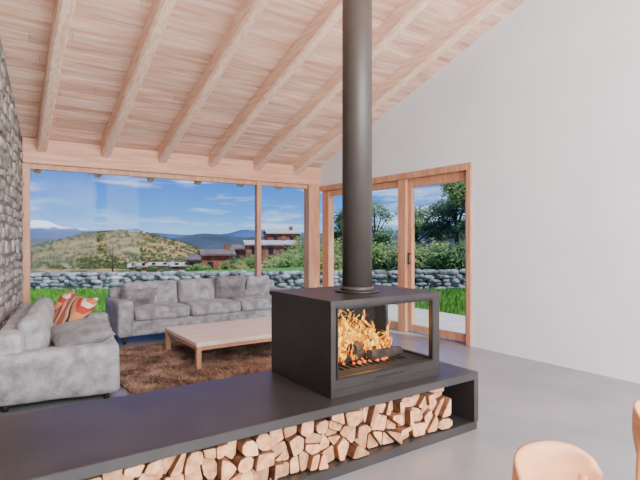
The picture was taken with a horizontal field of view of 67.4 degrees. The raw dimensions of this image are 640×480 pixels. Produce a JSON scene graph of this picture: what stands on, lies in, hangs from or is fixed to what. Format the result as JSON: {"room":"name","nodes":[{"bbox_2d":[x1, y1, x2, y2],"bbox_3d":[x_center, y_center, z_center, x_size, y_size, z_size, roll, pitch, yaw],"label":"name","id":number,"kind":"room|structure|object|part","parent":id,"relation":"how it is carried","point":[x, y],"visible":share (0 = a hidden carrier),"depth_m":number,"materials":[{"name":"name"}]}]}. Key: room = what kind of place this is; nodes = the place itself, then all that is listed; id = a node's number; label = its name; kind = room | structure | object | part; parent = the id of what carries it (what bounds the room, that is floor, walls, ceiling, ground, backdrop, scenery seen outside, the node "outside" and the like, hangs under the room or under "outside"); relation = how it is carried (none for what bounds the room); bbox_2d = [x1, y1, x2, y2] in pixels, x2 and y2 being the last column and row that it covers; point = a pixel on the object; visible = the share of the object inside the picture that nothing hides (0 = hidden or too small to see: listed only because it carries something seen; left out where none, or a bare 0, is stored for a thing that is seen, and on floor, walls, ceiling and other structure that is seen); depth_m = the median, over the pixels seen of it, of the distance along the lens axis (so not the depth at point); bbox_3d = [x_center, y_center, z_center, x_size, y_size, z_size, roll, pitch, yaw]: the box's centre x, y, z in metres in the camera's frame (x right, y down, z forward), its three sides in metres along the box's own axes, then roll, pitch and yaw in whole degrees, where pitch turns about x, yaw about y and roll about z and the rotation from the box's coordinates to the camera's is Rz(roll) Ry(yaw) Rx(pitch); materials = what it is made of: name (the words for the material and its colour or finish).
{"room":"living room","nodes":[
{"label":"living room","id":0,"kind":"room"},
{"bbox_2d":[0,38,23,329],"bbox_3d":[-1.643,-1.794,1.384,0.379,6.289,11.296,0,0,-26],"label":"wall","id":1,"kind":"structure","parent":0,"point":[11,155],"depth_m":5.13,"materials":[{"name":"stone"}]},
{"bbox_2d":[0,0,524,167],"bbox_3d":[0.239,-3.189,2.729,7.270,4.107,11.840,0,0,-34],"label":"ceiling","id":2,"kind":"structure","parent":0,"point":[104,35],"depth_m":5.62,"materials":[{"name":"wood"}]},
{"bbox_2d":[32,0,75,173],"bbox_3d":[-0.827,-2.942,2.153,0.142,3.987,11.450,0,0,-34],"label":"rafter","id":3,"kind":"object","parent":2,"relation":"attached to","point":[63,12],"visible":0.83,"depth_m":4.88,"materials":[{"name":"brown wood"}]},
{"bbox_2d":[93,0,176,177],"bbox_3d":[-0.173,-2.944,2.599,0.140,3.982,11.450,0,0,-34],"label":"rafter","id":4,"kind":"object","parent":2,"relation":"attached to","point":[159,14],"visible":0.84,"depth_m":5.18,"materials":[{"name":"brown wood"}]},
{"bbox_2d":[147,0,269,181],"bbox_3d":[0.481,-2.937,3.046,0.145,3.996,11.450,0,0,-34],"label":"rafter","id":5,"kind":"object","parent":2,"relation":"attached to","point":[249,11],"visible":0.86,"depth_m":5.47,"materials":[{"name":"brown wood"}]},
{"bbox_2d":[194,0,341,184],"bbox_3d":[1.129,-2.940,3.488,0.142,3.991,11.450,0,0,-34],"label":"rafter","id":6,"kind":"object","parent":2,"relation":"attached to","point":[330,13],"visible":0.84,"depth_m":5.75,"materials":[{"name":"brown wood"}]},
{"bbox_2d":[237,0,432,186],"bbox_3d":[1.784,-2.946,3.934,0.141,3.978,11.450,0,0,-34],"label":"rafter","id":7,"kind":"object","parent":2,"relation":"attached to","point":[407,10],"visible":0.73,"depth_m":6.29,"materials":[{"name":"brown wood"}]},
{"bbox_2d":[276,0,505,189],"bbox_3d":[2.436,-2.945,4.379,0.140,3.981,11.450,0,0,-34],"label":"rafter","id":8,"kind":"object","parent":2,"relation":"attached to","point":[478,10],"visible":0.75,"depth_m":6.08,"materials":[{"name":"brown wood"}]},
{"bbox_2d":[0,328,639,479],"bbox_3d":[0.351,1.390,2.503,7.200,0.080,11.340,0,0,-34],"label":"floor","id":9,"kind":"structure","parent":0,"point":[521,401],"depth_m":3.69,"materials":[{"name":"concrete"}]},
{"bbox_2d":[0,289,119,412],"bbox_3d":[-2.568,0.961,4.787,0.954,0.778,2.109,0,0,-26],"label":"sofa","id":10,"kind":"object","parent":9,"relation":"on","point":[62,349],"visible":1,"depth_m":3.94,"materials":[{"name":"grey fabric"}]},
{"bbox_3d":[-2.476,1.310,3.774,0.060,0.080,0.060,0,0,-26],"label":"leg","id":11,"kind":"part","parent":10,"relation":"part of","materials":[{"name":"black wood"}]},
{"bbox_2d":[16,311,50,348],"bbox_3d":[-2.485,0.817,4.174,0.239,0.350,0.583,-10,4,-26],"label":"cushion","id":12,"kind":"object","parent":10,"relation":"on","point":[35,329],"depth_m":3.95,"materials":[{"name":"grey fabric"}]},
{"bbox_2d":[24,303,53,327],"bbox_3d":[-2.748,0.821,4.703,0.239,0.347,0.579,-10,4,-26],"label":"cushion","id":13,"kind":"object","parent":10,"relation":"on","point":[44,308],"depth_m":4.60,"materials":[{"name":"grey fabric"}]},
{"bbox_2d":[33,297,54,318],"bbox_3d":[-3.007,0.821,5.225,0.242,0.346,0.580,-10,4,-26],"label":"cushion","id":14,"kind":"object","parent":10,"relation":"on","point":[45,300],"depth_m":5.12,"materials":[{"name":"grey fabric"}]},
{"bbox_3d":[-2.151,1.084,3.935,0.943,0.419,0.209,0,0,-26],"label":"arm","id":15,"kind":"part","parent":10,"relation":"part of"},
{"bbox_2d":[54,289,74,310],"bbox_3d":[-2.904,0.759,5.393,0.160,0.420,0.460,32,-11,-18],"label":"throw pillow","id":16,"kind":"object","parent":10,"relation":"on","point":[70,294],"depth_m":5.22,"materials":[{"name":"orange fabric"}]},
{"bbox_2d":[53,294,98,325],"bbox_3d":[-2.642,0.791,5.099,0.560,0.480,0.180,0,-42,40],"label":"throw pillow","id":17,"kind":"object","parent":10,"relation":"on","point":[69,307],"depth_m":5.02,"materials":[{"name":"orange fabric"}]},
{"bbox_2d":[49,335,115,346],"bbox_3d":[-2.287,1.022,4.454,0.741,0.200,0.844,0,0,-26],"label":"seat cushion","id":18,"kind":"object","parent":10,"relation":"on","point":[111,339],"depth_m":4.46,"materials":[{"name":"grey fabric"}]},
{"bbox_2d":[50,316,115,347],"bbox_3d":[-2.143,0.831,4.274,0.460,0.163,0.660,-12,11,-35],"label":"throw pillow","id":19,"kind":"object","parent":10,"relation":"on","point":[87,331],"depth_m":4.12,"materials":[{"name":"grey fabric"}]},
{"bbox_3d":[-2.994,1.084,5.638,0.940,0.418,0.206,0,0,-26],"label":"arm","id":20,"kind":"part","parent":10,"relation":"part of"},
{"bbox_2d":[100,320,112,331],"bbox_3d":[-2.668,1.019,5.215,0.738,0.208,0.846,0,0,-26],"label":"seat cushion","id":21,"kind":"object","parent":10,"relation":"on","point":[105,322],"depth_m":5.39,"materials":[{"name":"grey fabric"}]},
{"bbox_3d":[-1.822,1.310,4.099,0.060,0.080,0.060,0,0,-26],"label":"leg","id":22,"kind":"part","parent":10,"relation":"part of","materials":[{"name":"black wood"}]},
{"bbox_2d":[22,163,319,304],"bbox_3d":[-1.984,0.170,7.629,4.680,2.360,0.180,0,0,-34],"label":"frame","id":23,"kind":"object","parent":9,"relation":"on","point":[311,192],"visible":0.5,"depth_m":8.21,"materials":[{"name":"brown wood"}]},
{"bbox_2d":[22,137,320,184],"bbox_3d":[-1.976,-1.173,7.634,4.698,0.325,0.200,0,0,-34],"label":"beam","id":24,"kind":"structure","parent":23,"relation":"on","point":[58,153],"depth_m":7.19,"materials":[{"name":"brown wood"}]},
{"bbox_2d":[105,275,285,344],"bbox_3d":[-1.700,0.945,7.178,2.665,0.810,0.896,0,0,-34],"label":"sofa","id":25,"kind":"object","parent":9,"relation":"on","point":[144,307],"visible":0.88,"depth_m":6.81,"materials":[{"name":"grey fabric"}]},
{"bbox_3d":[-2.717,1.021,6.487,0.206,0.469,0.890,0,0,-34],"label":"arm","id":26,"kind":"part","parent":25,"relation":"part of"},
{"bbox_3d":[-2.526,1.290,6.205,0.060,0.120,0.060,0,0,-34],"label":"leg","id":27,"kind":"part","parent":25,"relation":"part of","materials":[{"name":"black wood"}]},
{"bbox_2d":[121,287,157,305],"bbox_3d":[-2.494,0.820,6.566,0.500,0.360,0.158,0,28,-42],"label":"throw pillow","id":28,"kind":"object","parent":25,"relation":"on","point":[139,297],"depth_m":6.50,"materials":[{"name":"grey fabric"}]},
{"bbox_2d":[121,280,177,302],"bbox_3d":[-2.437,0.793,6.882,0.768,0.405,0.243,0,-9,-34],"label":"cushion","id":29,"kind":"object","parent":25,"relation":"on","point":[167,291],"depth_m":6.87,"materials":[{"name":"grey fabric"}]},
{"bbox_2d":[133,302,189,320],"bbox_3d":[-2.266,0.983,6.669,0.748,0.201,0.688,0,0,-34],"label":"seat cushion","id":30,"kind":"object","parent":25,"relation":"on","point":[142,311],"depth_m":6.44,"materials":[{"name":"grey fabric"}]},
{"bbox_2d":[176,278,215,302],"bbox_3d":[-1.798,0.787,7.321,0.761,0.406,0.241,0,-9,-34],"label":"cushion","id":31,"kind":"object","parent":25,"relation":"on","point":[198,288],"depth_m":7.16,"materials":[{"name":"grey fabric"}]},
{"bbox_2d":[181,298,240,315],"bbox_3d":[-1.644,0.981,7.093,0.748,0.199,0.690,0,0,-34],"label":"seat cushion","id":32,"kind":"object","parent":25,"relation":"on","point":[197,306],"depth_m":6.87,"materials":[{"name":"grey fabric"}]},
{"bbox_2d":[214,275,246,298],"bbox_3d":[-1.382,0.730,7.386,0.500,0.400,0.170,0,20,-28],"label":"throw pillow","id":33,"kind":"object","parent":25,"relation":"on","point":[225,287],"depth_m":7.31,"materials":[{"name":"grey fabric"}]},
{"bbox_2d":[228,277,269,298],"bbox_3d":[-1.161,0.791,7.753,0.771,0.408,0.246,0,-9,-34],"label":"cushion","id":34,"kind":"object","parent":25,"relation":"on","point":[265,291],"depth_m":7.77,"materials":[{"name":"grey fabric"}]},
{"bbox_2d":[229,295,270,311],"bbox_3d":[-1.020,0.982,7.518,0.751,0.203,0.690,0,0,-34],"label":"seat cushion","id":35,"kind":"object","parent":25,"relation":"on","point":[248,303],"depth_m":7.22,"materials":[{"name":"grey fabric"}]},
{"bbox_2d":[244,275,268,295],"bbox_3d":[-1.026,0.731,7.663,0.420,0.360,0.148,0,22,-46],"label":"throw pillow","id":36,"kind":"object","parent":25,"relation":"on","point":[254,285],"depth_m":7.60,"materials":[{"name":"grey fabric"}]},
{"bbox_3d":[-0.687,1.019,7.873,0.208,0.467,0.888,0,0,-34],"label":"arm","id":37,"kind":"part","parent":25,"relation":"part of"},
{"bbox_2d":[119,341,271,393],"bbox_3d":[-0.995,1.321,5.676,2.842,0.050,2.007,0,0,-34],"label":"shaggy rug","id":38,"kind":"object","parent":9,"relation":"on","point":[146,368],"visible":0.48,"depth_m":5.08,"materials":[{"name":"brown carpet"}]},
{"bbox_2d":[165,317,270,368],"bbox_3d":[-0.982,1.183,5.716,1.400,0.265,1.090,0,0,-34],"label":"coffee table","id":39,"kind":"object","parent":38,"relation":"on","point":[205,336],"visible":0.74,"depth_m":5.39,"materials":[{"name":"brown wood"}]},
{"bbox_3d":[-1.825,1.202,5.764,0.050,0.225,0.050,0,0,-34],"label":"leg","id":40,"kind":"part","parent":39,"relation":"part of","materials":[{"name":"brown wood"}]},
{"bbox_3d":[-1.245,1.202,4.913,0.050,0.225,0.050,0,0,-34],"label":"leg","id":41,"kind":"part","parent":39,"relation":"part of","materials":[{"name":"brown wood"}]},
{"bbox_2d":[0,361,477,479],"bbox_3d":[-0.409,1.144,2.898,3.130,0.412,0.870,0,0,-34],"label":"bench","id":42,"kind":"object","parent":9,"relation":"on","point":[79,441],"visible":0.7,"depth_m":2.56,"materials":[{"name":"metal"}]},
{"bbox_2d":[82,388,451,479],"bbox_3d":[-0.410,1.142,2.700,2.830,0.289,0.535,0,0,-34],"label":"firewood stack","id":43,"kind":"object","parent":42,"relation":"on","point":[311,445],"visible":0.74,"depth_m":2.67,"materials":[{"name":"brown wood"}]},
{"bbox_2d":[269,284,441,398],"bbox_3d":[0.243,0.649,3.385,0.952,0.578,0.756,0,0,-34],"label":"wood stove","id":44,"kind":"object","parent":42,"relation":"on","point":[332,344],"visible":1,"depth_m":3.19,"materials":[{"name":"metal"}]},
{"bbox_3d":[0.243,0.375,3.385,0.952,0.030,0.756,0,0,-34],"label":"plate","id":45,"kind":"part","parent":44,"relation":"part of","materials":[{"name":"metal"}]},
{"bbox_2d":[335,0,378,293],"bbox_3d":[0.260,-1.154,3.355,0.310,3.028,0.310,0,0,-34],"label":"flue pipe","id":46,"kind":"object","parent":44,"relation":"on","point":[356,14],"visible":1,"depth_m":3.26,"materials":[{"name":"metal"}]},
{"bbox_3d":[0.438,0.616,3.072,0.820,0.428,0.008,0,0,-34],"label":"door trim","id":47,"kind":"part","parent":44,"relation":"part of","materials":[{"name":"black metal"}]},
{"bbox_3d":[0.454,0.639,3.103,0.898,0.498,0.025,0,0,-34],"label":"frame","id":48,"kind":"part","parent":44,"relation":"part of","materials":[{"name":"metal"}]},
{"bbox_3d":[0.617,0.639,3.638,0.025,0.498,0.675,0,0,-34],"label":"frame","id":49,"kind":"part","parent":44,"relation":"part of","materials":[{"name":"metal"}]},
{"bbox_3d":[0.865,1.140,3.768,0.045,0.300,0.870,0,0,-34],"label":"panel","id":50,"kind":"part","parent":42,"relation":"part of","materials":[{"name":"metal"}]},
{"bbox_2d":[322,179,409,331],"bbox_3d":[0.705,0.228,7.998,0.160,2.245,2.180,0,0,-34],"label":"frame","id":51,"kind":"object","parent":9,"relation":"on","point":[401,324],"visible":0.66,"depth_m":7.29,"materials":[{"name":"brown wood"}]},
{"bbox_2d":[512,440,602,479],"bbox_3d":[0.750,0.983,1.258,0.440,0.736,0.469,0,0,-34],"label":"dining chair","id":52,"kind":"object","parent":9,"relation":"on","point":[541,459],"visible":1,"depth_m":1.46,"materials":[{"name":"brown wood"}]},
{"bbox_3d":[0.802,1.030,1.478,0.035,0.642,0.066,0,0,13],"label":"leg","id":53,"kind":"part","parent":52,"relation":"part of","materials":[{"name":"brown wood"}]},
{"bbox_2d":[632,399,639,479],"bbox_3d":[1.356,0.983,1.662,0.440,0.736,0.469,0,0,-30],"label":"dining chair","id":54,"kind":"object","parent":9,"relation":"on","point":[636,405],"visible":1,"depth_m":1.73,"materials":[{"name":"brown wood"}]},
{"bbox_3d":[1.274,0.703,1.802,0.392,0.175,0.145,0,0,-30],"label":"backrest","id":55,"kind":"part","parent":54,"relation":"part of","materials":[{"name":"brown wood"}]},
{"bbox_3d":[1.134,1.030,1.710,0.066,0.642,0.035,0,0,13],"label":"leg","id":56,"kind":"part","parent":54,"relation":"part of","materials":[{"name":"brown wood"}]},
{"bbox_2d":[319,0,639,383],"bbox_3d":[3.130,-1.797,4.568,0.280,6.294,11.020,0,0,-34],"label":"wall","id":57,"kind":"structure","parent":0,"point":[543,106],"depth_m":5.24,"materials":[{"name":"white paint"}]},
{"bbox_2d":[320,162,471,191],"bbox_3d":[1.026,-0.940,7.515,0.195,0.090,3.380,0,0,-34],"label":"beam","id":58,"kind":"structure","parent":57,"relation":"attached to","point":[464,166],"depth_m":6.83,"materials":[{"name":"brown wood"}]},
{"bbox_2d":[408,169,471,346],"bbox_3d":[1.648,0.228,6.608,0.190,2.245,1.180,0,0,-34],"label":"frame","id":59,"kind":"object","parent":57,"relation":"attached to","point":[466,176],"visible":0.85,"depth_m":6.38,"materials":[{"name":"brown wood"}]},
{"label":"outside","id":60,"kind":"structure","parent":0,"visible":0},
{"bbox_2d":[30,220,464,238],"bbox_3d":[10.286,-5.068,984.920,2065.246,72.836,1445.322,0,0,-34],"label":"mountain range","id":61,"kind":"object","parent":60,"point":[38,228],"visible":0.03,"depth_m":959.74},
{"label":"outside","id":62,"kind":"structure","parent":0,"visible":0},
{"bbox_2d":[30,233,464,249],"bbox_3d":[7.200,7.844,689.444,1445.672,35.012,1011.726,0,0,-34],"label":"mountain range","id":63,"kind":"object","parent":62,"point":[204,240],"visible":0.09,"depth_m":661.88,"materials":[{"name":"blue"}]},
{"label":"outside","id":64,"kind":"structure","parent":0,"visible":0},
{"bbox_2d":[30,231,431,272],"bbox_3d":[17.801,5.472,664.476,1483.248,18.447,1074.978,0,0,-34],"label":"terrain","id":65,"kind":"structure","parent":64,"point":[81,242],"depth_m":140.96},
{"bbox_2d":[30,228,202,268],"bbox_3d":[-52.420,2.671,150.134,94.382,13.504,146.739,0,0,-34],"label":"scrub","id":66,"kind":"object","parent":65,"relation":"on","point":[70,260],"visible":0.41,"depth_m":132.61,"materials":[{"name":"green plant"}]},
{"bbox_2d":[127,260,147,269],"bbox_3d":[-31.500,5.350,84.000,3.700,3.600,3.500,0,0,-11],"label":"stone house","id":67,"kind":"structure","parent":65,"relation":"on","point":[143,266],"depth_m":82.68,"materials":[{"name":"brick"}]},
{"bbox_2d":[133,265,158,271],"bbox_3d":[-25.059,4.372,70.059,2.729,1.636,3.933,0,0,35],"label":"bush","id":68,"kind":"object","parent":65,"relation":"on","point":[151,268],"visible":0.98,"depth_m":69.52,"materials":[{"name":"green plant"}]},
{"bbox_2d":[146,259,170,269],"bbox_3d":[-26.400,5.000,80.000,4.100,3.700,3.500,0,0,-6],"label":"stone house","id":69,"kind":"structure","parent":65,"relation":"on","point":[160,265],"depth_m":78.57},
{"bbox_2d":[158,267,185,271],"bbox_3d":[-18.283,4.123,59.389,3.547,1.628,2.627,0,0,24],"label":"bush","id":70,"kind":"object","parent":65,"relation":"on","point":[163,268],"visible":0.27,"depth_m":59.78,"materials":[{"name":"green plant"}]},
{"bbox_2d":[168,261,186,270],"bbox_3d":[-21.750,4.800,75.000,3.500,3.700,3.000,0,0,-23],"label":"stone house","id":71,"kind":"structure","parent":65,"relation":"on","point":[178,266],"depth_m":73.77,"materials":[{"name":"grey stone"}]},
{"bbox_2d":[184,255,200,270],"bbox_3d":[-14.210,3.500,58.000,3.100,4.500,3.100,0,0,17],"label":"stone house","id":72,"kind":"structure","parent":65,"relation":"on","point":[192,259],"depth_m":56.92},
{"bbox_2d":[186,263,212,270],"bbox_3d":[-11.159,2.706,43.712,2.467,1.206,1.956,0,0,-34],"label":"bush","id":73,"kind":"object","parent":65,"relation":"on","point":[197,267],"visible":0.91,"depth_m":43.56,"materials":[{"name":"green plant"}]},
{"bbox_2d":[198,244,235,269],"bbox_3d":[-11.180,2.950,52.000,3.700,5.000,3.500,0,0,-17],"label":"stone house","id":74,"kind":"structure","parent":65,"relation":"on","point":[213,257],"depth_m":50.60,"materials":[{"name":"brick"}]},
{"bbox_2d":[217,259,248,269],"bbox_3d":[-6.957,2.291,38.013,2.963,1.562,2.544,0,0,-34],"label":"bush","id":75,"kind":"object","parent":65,"relation":"on","point":[225,265],"visible":0.62,"depth_m":37.22,"materials":[{"name":"green plant"}]},
{"bbox_2d":[230,244,244,259],"bbox_3d":[-10.230,2.650,66.000,3.700,5.200,3.500,0,0,0],"label":"stone house","id":76,"kind":"structure","parent":65,"relation":"on","point":[239,249],"depth_m":64.50,"materials":[{"name":"grey stone"}]},
{"bbox_2d":[227,257,253,264],"bbox_3d":[-7.731,2.607,48.108,4.077,2.196,2.854,0,0,-34],"label":"bush","id":77,"kind":"object","parent":65,"relation":"on","point":[233,259],"visible":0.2,"depth_m":47.31,"materials":[{"name":"green plant"}]},
{"bbox_2d":[240,254,274,268],"bbox_3d":[-4.847,2.156,39.981,3.923,1.998,3.398,0,0,-34],"label":"bush","id":78,"kind":"object","parent":65,"relation":"on","point":[251,260],"visible":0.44,"depth_m":39.91,"materials":[{"name":"green plant"}]},
{"bbox_2d":[254,258,278,268],"bbox_3d":[-3.334,2.043,34.003,3.123,1.864,2.730,0,0,-34],"label":"bush","id":79,"kind":"object","parent":65,"relation":"on","point":[264,263],"visible":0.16,"depth_m":33.52,"materials":[{"name":"green plant"}]},
{"bbox_2d":[243,236,296,267],"bbox_3d":[-6.510,2.275,62.000,6.700,5.550,4.100,0,0,-11],"label":"stone house","id":80,"kind":"structure","parent":65,"relation":"on","point":[270,247],"depth_m":60.27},
{"bbox_2d":[262,226,301,252],"bbox_3d":[-6.080,1.050,76.000,5.500,6.400,4.500,0,0,-14],"label":"stone house","id":81,"kind":"structure","parent":65,"relation":"on","point":[268,234],"depth_m":74.28,"materials":[{"name":"brick"}]},
{"bbox_2d":[267,250,299,267],"bbox_3d":[-2.025,1.690,30.426,2.489,2.134,3.056,0,0,-34],"label":"bush","id":82,"kind":"object","parent":65,"relation":"on","point":[277,254],"visible":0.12,"depth_m":30.39,"materials":[{"name":"green plant"}]},
{"bbox_2d":[277,241,303,258],"bbox_3d":[-1.719,1.502,38.456,3.846,3.130,3.100,0,0,-34],"label":"bush","id":83,"kind":"object","parent":65,"relation":"on","point":[295,241],"visible":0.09,"depth_m":38.19,"materials":[{"name":"green plant"}]},
{"bbox_2d":[279,231,339,258],"bbox_3d":[-0.464,1.043,34.225,4.379,3.640,4.698,0,0,-34],"label":"bush","id":84,"kind":"object","parent":65,"relation":"on","point":[301,249],"visible":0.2,"depth_m":34.46,"materials":[{"name":"green plant"}]},
{"bbox_2d":[320,234,341,261],"bbox_3d":[1.071,0.960,32.153,5.332,3.336,4.475,0,0,-34],"label":"bush","id":85,"kind":"object","parent":65,"relation":"on","point":[338,245],"visible":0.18,"depth_m":31.99,"materials":[{"name":"green plant"}]},
{"bbox_2d":[334,209,341,251],"bbox_3d":[1.621,0.169,35.929,2.566,5.176,3.045,0,0,-34],"label":"tree","id":86,"kind":"object","parent":65,"relation":"on","point":[338,234],"visible":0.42,"depth_m":35.63,"materials":[{"name":"green plant"}]},
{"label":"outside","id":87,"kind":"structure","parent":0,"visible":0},
{"bbox_2d":[30,263,464,314],"bbox_3d":[-0.339,1.600,5.821,38.000,0.300,34.000,0,0,-34],"label":"lawn","id":88,"kind":"structure","parent":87,"point":[283,268],"depth_m":22.82,"materials":[{"name":"green plant"}]},
{"bbox_2d":[30,269,464,290],"bbox_3d":[-0.809,1.172,13.998,21.765,0.694,0.741,0,0,0],"label":"stone wall","id":89,"kind":"structure","parent":88,"relation":"on","point":[449,278],"depth_m":13.78,"materials":[{"name":"grey stone"}]},
{"bbox_2d":[30,286,464,315],"bbox_3d":[-0.505,1.370,10.653,20.096,0.160,6.211,0,0,0],"label":"grass","id":90,"kind":"structure","parent":88,"relation":"on","point":[53,293],"depth_m":11.70,"materials":[{"name":"green plant"}]},
{"bbox_2d":[274,251,303,267],"bbox_3d":[-1.177,1.458,26.364,3.252,1.974,2.120,0,0,-34],"label":"bush","id":91,"kind":"object","parent":88,"relation":"on","point":[299,263],"visible":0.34,"depth_m":25.80,"materials":[{"name":"green plant"}]},
{"bbox_2d":[320,250,341,269],"bbox_3d":[0.221,1.344,23.886,2.611,1.765,2.295,0,0,-34],"label":"bush","id":92,"kind":"object","parent":88,"relation":"on","point":[338,263],"visible":0.18,"depth_m":23.75,"materials":[{"name":"green plant"}]},
{"bbox_2d":[372,198,397,247],"bbox_3d":[2.938,-0.034,26.160,2.845,4.442,2.226,0,0,38],"label":"tree","id":93,"kind":"object","parent":88,"relation":"on","point":[381,237],"visible":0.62,"depth_m":25.73,"materials":[{"name":"green plant"}]},
{"bbox_2d":[372,241,397,269],"bbox_3d":[3.241,1.043,24.072,2.965,2.080,2.349,0,0,-34],"label":"bush","id":94,"kind":"object","parent":88,"relation":"on","point":[375,255],"visible":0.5,"depth_m":23.55,"materials":[{"name":"green plant"}]},
{"bbox_2d":[382,237,443,269],"bbox_3d":[4.327,0.905,22.021,2.647,2.131,2.686,0,0,-34],"label":"bush","id":95,"kind":"object","parent":88,"relation":"on","point":[424,249],"visible":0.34,"depth_m":21.91,"materials":[{"name":"green plant"}]},
{"bbox_2d":[392,204,439,267],"bbox_3d":[5.034,0.095,24.983,2.810,3.926,2.780,0,0,-34],"label":"tree","id":96,"kind":"object","parent":88,"relation":"on","point":[417,232],"visible":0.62,"depth_m":24.55,"materials":[{"name":"green plant"}]},
{"bbox_2d":[396,241,464,269],"bbox_3d":[4.816,0.937,19.924,3.026,1.878,2.771,0,0,-34],"label":"bush","id":97,"kind":"object","parent":88,"relation":"on","point":[435,254],"visible":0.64,"depth_m":19.48,"materials":[{"name":"green plant"}]},
{"bbox_2d":[414,199,464,245],"bbox_3d":[6.733,-0.208,26.872,2.975,4.522,2.463,0,0,-34],"label":"tree","id":98,"kind":"object","parent":88,"relation":"on","point":[433,208],"visible":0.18,"depth_m":26.76,"materials":[{"name":"green plant"}]},
{"bbox_2d":[419,182,464,245],"bbox_3d":[6.897,-0.659,23.768,3.230,5.215,3.261,0,0,-34],"label":"tree","id":99,"kind":"object","parent":88,"relation":"on","point":[449,217],"visible":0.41,"depth_m":23.72,"materials":[{"name":"green plant"}]},
{"bbox_2d":[419,240,464,270],"bbox_3d":[5.660,0.907,20.095,3.052,1.855,2.563,0,0,-34],"label":"bush","id":100,"kind":"object","parent":88,"relation":"on","point":[460,261],"visible":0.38,"depth_m":19.63,"materials":[{"name":"green plant"}]},
{"bbox_2d":[440,181,464,239],"bbox_3d":[7.310,-0.688,21.937,3.195,5.099,2.927,0,0,39],"label":"tree","id":101,"kind":"object","parent":88,"relation":"on","point":[455,186],"visible":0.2,"depth_m":22.09,"materials":[{"name":"green plant"}]},
{"bbox_2d":[450,241,464,258],"bbox_3d":[7.026,0.879,20.115,2.913,1.826,2.394,0,0,-34],"label":"bush","id":102,"kind":"object","parent":88,"relation":"on","point":[459,241],"visible":0.02,"depth_m":19.95,"materials":[{"name":"green plant"}]},
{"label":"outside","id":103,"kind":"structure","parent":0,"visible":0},
{"bbox_2d":[388,304,464,333],"bbox_3d":[-0.270,1.415,5.808,8.100,0.070,6.900,0,0,-34],"label":"patio","id":104,"kind":"structure","parent":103,"point":[447,321],"depth_m":8.44,"materials":[{"name":"concrete"}]}
]}

